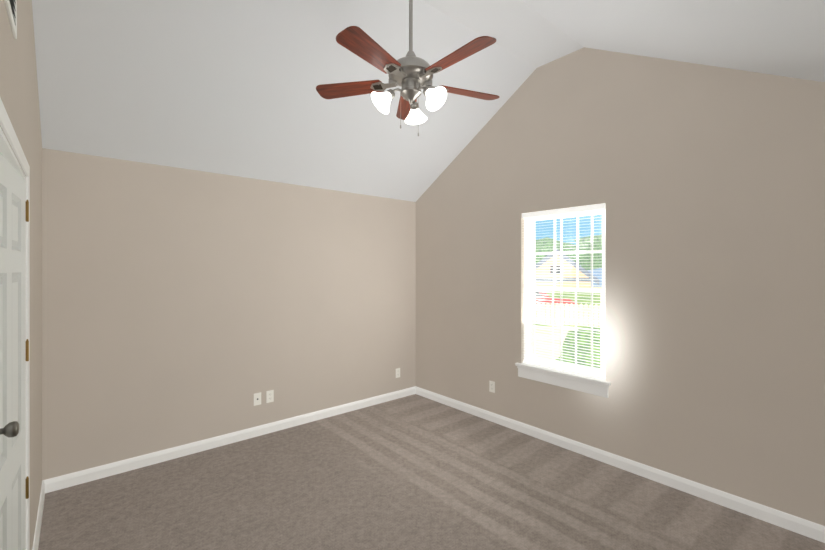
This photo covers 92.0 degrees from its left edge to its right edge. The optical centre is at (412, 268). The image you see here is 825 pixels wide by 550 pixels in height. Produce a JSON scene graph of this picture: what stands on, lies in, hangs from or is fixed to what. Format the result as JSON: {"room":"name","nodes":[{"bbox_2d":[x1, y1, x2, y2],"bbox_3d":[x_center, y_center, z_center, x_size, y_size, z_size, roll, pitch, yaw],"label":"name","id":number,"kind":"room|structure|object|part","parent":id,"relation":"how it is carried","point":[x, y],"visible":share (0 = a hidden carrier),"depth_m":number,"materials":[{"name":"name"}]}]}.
{"room":"empty bedroom","nodes":[
{"label":"empty bedroom","id":0,"kind":"room"},
{"bbox_2d":[0,0,41,549],"bbox_3d":[-1.359,-0.179,1.233,0.140,3.530,4.320,0,0,-40],"label":"wall","id":1,"kind":"structure","parent":0,"point":[19,96],"depth_m":2.08,"materials":[{"name":"beige paint"}]},
{"bbox_2d":[4,0,16,38],"bbox_3d":[-1.228,-1.059,1.193,0.008,0.430,0.710,0,0,-40],"label":"air vent","id":2,"kind":"object","parent":1,"relation":"in","point":[11,7],"visible":1,"depth_m":1.39,"materials":[{"name":"white"}]},
{"bbox_2d":[0,152,28,549],"bbox_3d":[-1.557,0.582,1.515,0.159,1.985,0.764,0,0,-37],"label":"door leaf","id":3,"kind":"structure","parent":1,"relation":"in","point":[12,358],"depth_m":1.60,"materials":[{"name":"white wood"}]},
{"bbox_3d":[-1.376,0.531,1.279,0.159,0.054,0.054,0,0,-37],"label":"door knob","id":4,"kind":"part","parent":3,"relation":"part of","materials":[{"name":"grey metal"}]},
{"bbox_3d":[-1.779,0.367,1.818,0.041,1.372,0.010,0,0,-40],"label":"door hinges","id":5,"kind":"part","parent":3,"relation":"part of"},
{"bbox_2d":[0,98,29,549],"bbox_3d":[-1.328,0.549,1.203,0.149,2.074,1.679,0,0,-40],"label":"door frame","id":6,"kind":"structure","parent":1,"relation":"attached to","point":[8,129],"depth_m":1.84,"materials":[{"name":"white wood"}]},
{"bbox_2d":[32,481,44,549],"bbox_3d":[-2.215,1.540,2.356,0.015,0.092,1.220,0,0,-40],"label":"baseboard","id":7,"kind":"structure","parent":1,"relation":"attached to","point":[38,523],"depth_m":2.42,"materials":[{"name":"white wood"}]},
{"bbox_2d":[42,148,415,479],"bbox_3d":[-1.334,0.341,4.001,3.770,2.490,0.140,0,0,-40],"label":"wall","id":8,"kind":"structure","parent":0,"point":[181,306],"depth_m":3.48,"materials":[{"name":"beige paint"}]},
{"bbox_2d":[42,386,415,492],"bbox_3d":[-1.283,1.540,3.942,3.490,0.092,0.015,0,0,-40],"label":"baseboard","id":9,"kind":"structure","parent":8,"relation":"attached to","point":[86,475],"depth_m":3.48,"materials":[{"name":"white wood"}]},
{"bbox_2d":[254,392,260,405],"bbox_3d":[-1.470,1.236,3.783,0.070,0.115,0.013,0,0,-40],"label":"electrical outlet","id":10,"kind":"object","parent":8,"relation":"attached to","point":[257,398],"visible":1,"depth_m":3.78,"materials":[{"name":"white plastic"}]},
{"bbox_2d":[266,390,273,402],"bbox_3d":[-1.381,1.236,3.863,0.070,0.115,0.007,0,0,-40],"label":"electrical outlet","id":11,"kind":"object","parent":8,"relation":"attached to","point":[269,396],"visible":1,"depth_m":3.86,"materials":[{"name":"white plastic"}]},
{"bbox_2d":[396,368,399,377],"bbox_3d":[-0.178,1.276,4.888,0.070,0.115,0.007,0,0,-40],"label":"electrical outlet","id":12,"kind":"object","parent":8,"relation":"attached to","point":[397,372],"visible":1,"depth_m":4.88,"materials":[{"name":"white plastic"}]},
{"bbox_2d":[32,0,535,201],"bbox_3d":[-0.768,-1.392,3.337,3.770,1.243,1.885,0,0,-40],"label":"ceiling","id":13,"kind":"structure","parent":0,"point":[226,87],"depth_m":2.95,"materials":[{"name":"white paint"}]},
{"bbox_2d":[38,394,824,549],"bbox_3d":[0.022,1.636,2.410,3.770,0.100,4.320,0,0,-40],"label":"floor","id":14,"kind":"structure","parent":0,"point":[414,472],"depth_m":2.73,"materials":[{"name":"beige carpet"}]},
{"bbox_2d":[422,0,583,67],"bbox_3d":[-0.009,-1.954,2.446,3.770,0.120,0.455,0,0,-40],"label":"ceiling","id":15,"kind":"structure","parent":0,"point":[521,29],"depth_m":3.11,"materials":[{"name":"white paint"}]},
{"bbox_2d":[316,0,499,135],"bbox_3d":[0.019,-1.356,2.374,1.180,1.076,1.128,0,0,-40],"label":"ceiling fan","id":16,"kind":"object","parent":15,"relation":"hanging from","point":[410,74],"visible":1,"depth_m":2.34,"materials":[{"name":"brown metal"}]},
{"bbox_3d":[-0.391,-1.129,2.502,0.435,0.035,0.140,0,0,14],"label":"blade","id":17,"kind":"part","parent":16,"relation":"part of","materials":[{"name":"brown wood"}]},
{"bbox_3d":[-0.217,-1.129,2.075,0.140,0.035,0.435,0,0,32],"label":"blade","id":18,"kind":"part","parent":16,"relation":"part of","materials":[{"name":"brown wood"}]},
{"bbox_3d":[-0.039,-1.129,2.800,0.140,0.035,0.435,0,0,-4],"label":"blade","id":19,"kind":"part","parent":16,"relation":"part of","materials":[{"name":"brown wood"}]},
{"bbox_3d":[-0.010,-1.446,2.409,0.270,0.895,0.270,0,0,-40],"label":"motor","id":20,"kind":"part","parent":16,"relation":"part of","materials":[{"name":"silver metal"}]},
{"bbox_3d":[0.243,-1.129,2.109,0.140,0.035,0.435,0,0,-40],"label":"blade","id":21,"kind":"part","parent":16,"relation":"part of","materials":[{"name":"brown wood"}]},
{"bbox_3d":[0.353,-1.129,2.558,0.435,0.035,0.140,0,0,-22],"label":"blade","id":22,"kind":"part","parent":16,"relation":"part of","materials":[{"name":"brown wood"}]},
{"bbox_2d":[416,47,824,525],"bbox_3d":[1.403,-0.179,3.587,0.140,3.530,4.320,0,0,-40],"label":"wall","id":23,"kind":"structure","parent":0,"point":[705,184],"depth_m":2.94,"materials":[{"name":"beige paint"}]},
{"bbox_2d":[489,381,494,392],"bbox_3d":[0.828,1.226,4.148,0.007,0.115,0.070,0,0,-40],"label":"electrical outlet","id":24,"kind":"object","parent":23,"relation":"attached to","point":[491,386],"visible":1,"depth_m":4.15,"materials":[{"name":"white plastic"}]},
{"bbox_2d":[515,363,610,397],"bbox_3d":[1.329,0.985,3.583,0.090,0.133,0.900,0,0,-40],"label":"window sill","id":25,"kind":"structure","parent":23,"relation":"attached to","point":[584,383],"depth_m":3.52,"materials":[{"name":"white wood"}]},
{"bbox_2d":[524,207,605,376],"bbox_3d":[1.395,0.187,3.639,0.085,1.462,0.810,0,0,-40],"label":"window","id":26,"kind":"structure","parent":23,"relation":"in","point":[567,215],"depth_m":3.64,"materials":[{"name":"white plastic"}]},
{"bbox_2d":[522,203,605,379],"bbox_3d":[1.335,0.186,3.588,0.056,1.456,0.798,0,0,-40],"label":"window blinds","id":27,"kind":"object","parent":26,"relation":"attached to","point":[591,208],"visible":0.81,"depth_m":3.57,"materials":[{"name":"white plastic"}]},
{"bbox_2d":[416,386,824,542],"bbox_3d":[1.344,1.540,3.537,0.015,0.092,4.040,0,0,-40],"label":"baseboard","id":28,"kind":"structure","parent":23,"relation":"attached to","point":[804,527],"depth_m":2.96,"materials":[{"name":"white wood"}]},
{"bbox_2d":[522,0,824,81],"bbox_3d":[0.781,-1.394,1.520,3.770,1.239,1.980,0,0,-40],"label":"ceiling","id":29,"kind":"structure","parent":0,"point":[785,38],"depth_m":2.27,"materials":[{"name":"white paint"}]},
{"label":"outside","id":30,"kind":"structure","parent":0,"visible":0},
{"bbox_2d":[535,291,599,326],"bbox_3d":[38.657,2.236,52.392,119.840,0.200,150.000,0,0,-40],"label":"lawn","id":31,"kind":"structure","parent":30,"point":[581,294],"depth_m":29.86,"materials":[{"name":"plant"}]},
{"bbox_2d":[535,326,577,358],"bbox_3d":[3.989,2.132,10.799,15.957,0.001,19.710,0,0,-40],"label":"driveway","id":32,"kind":"structure","parent":31,"relation":"on","point":[549,341],"depth_m":11.88,"materials":[{"name":"white concrete"}]},
{"bbox_2d":[535,290,574,316],"bbox_3d":[4.834,1.427,17.416,4.500,1.395,1.820,0,0,20],"label":"car","id":33,"kind":"object","parent":32,"relation":"on","point":[543,300],"depth_m":16.37,"materials":[{"name":"red metal"}]},
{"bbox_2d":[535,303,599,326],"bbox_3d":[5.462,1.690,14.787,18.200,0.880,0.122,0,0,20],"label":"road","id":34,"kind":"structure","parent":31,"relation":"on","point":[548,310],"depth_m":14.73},
{"bbox_2d":[535,248,601,288],"bbox_3d":[19.145,1.361,43.898,13.900,6.850,11.000,0,0,20],"label":"house","id":35,"kind":"structure","parent":31,"relation":"on","point":[570,269],"depth_m":39.98,"materials":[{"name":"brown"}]},
{"bbox_2d":[535,234,601,269],"bbox_3d":[16.630,-6.621,51.529,60.682,22.413,48.608,0,0,-40],"label":"trees","id":36,"kind":"object","parent":31,"relation":"on","point":[588,238],"depth_m":67.34,"materials":[{"name":"green plant"}]},
{"bbox_2d":[556,327,599,367],"bbox_3d":[2.197,1.432,7.571,3.786,1.565,7.459,0,0,-40],"label":"grass","id":37,"kind":"structure","parent":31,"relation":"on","point":[581,347],"depth_m":5.26,"materials":[{"name":"green plant"}]}
]}

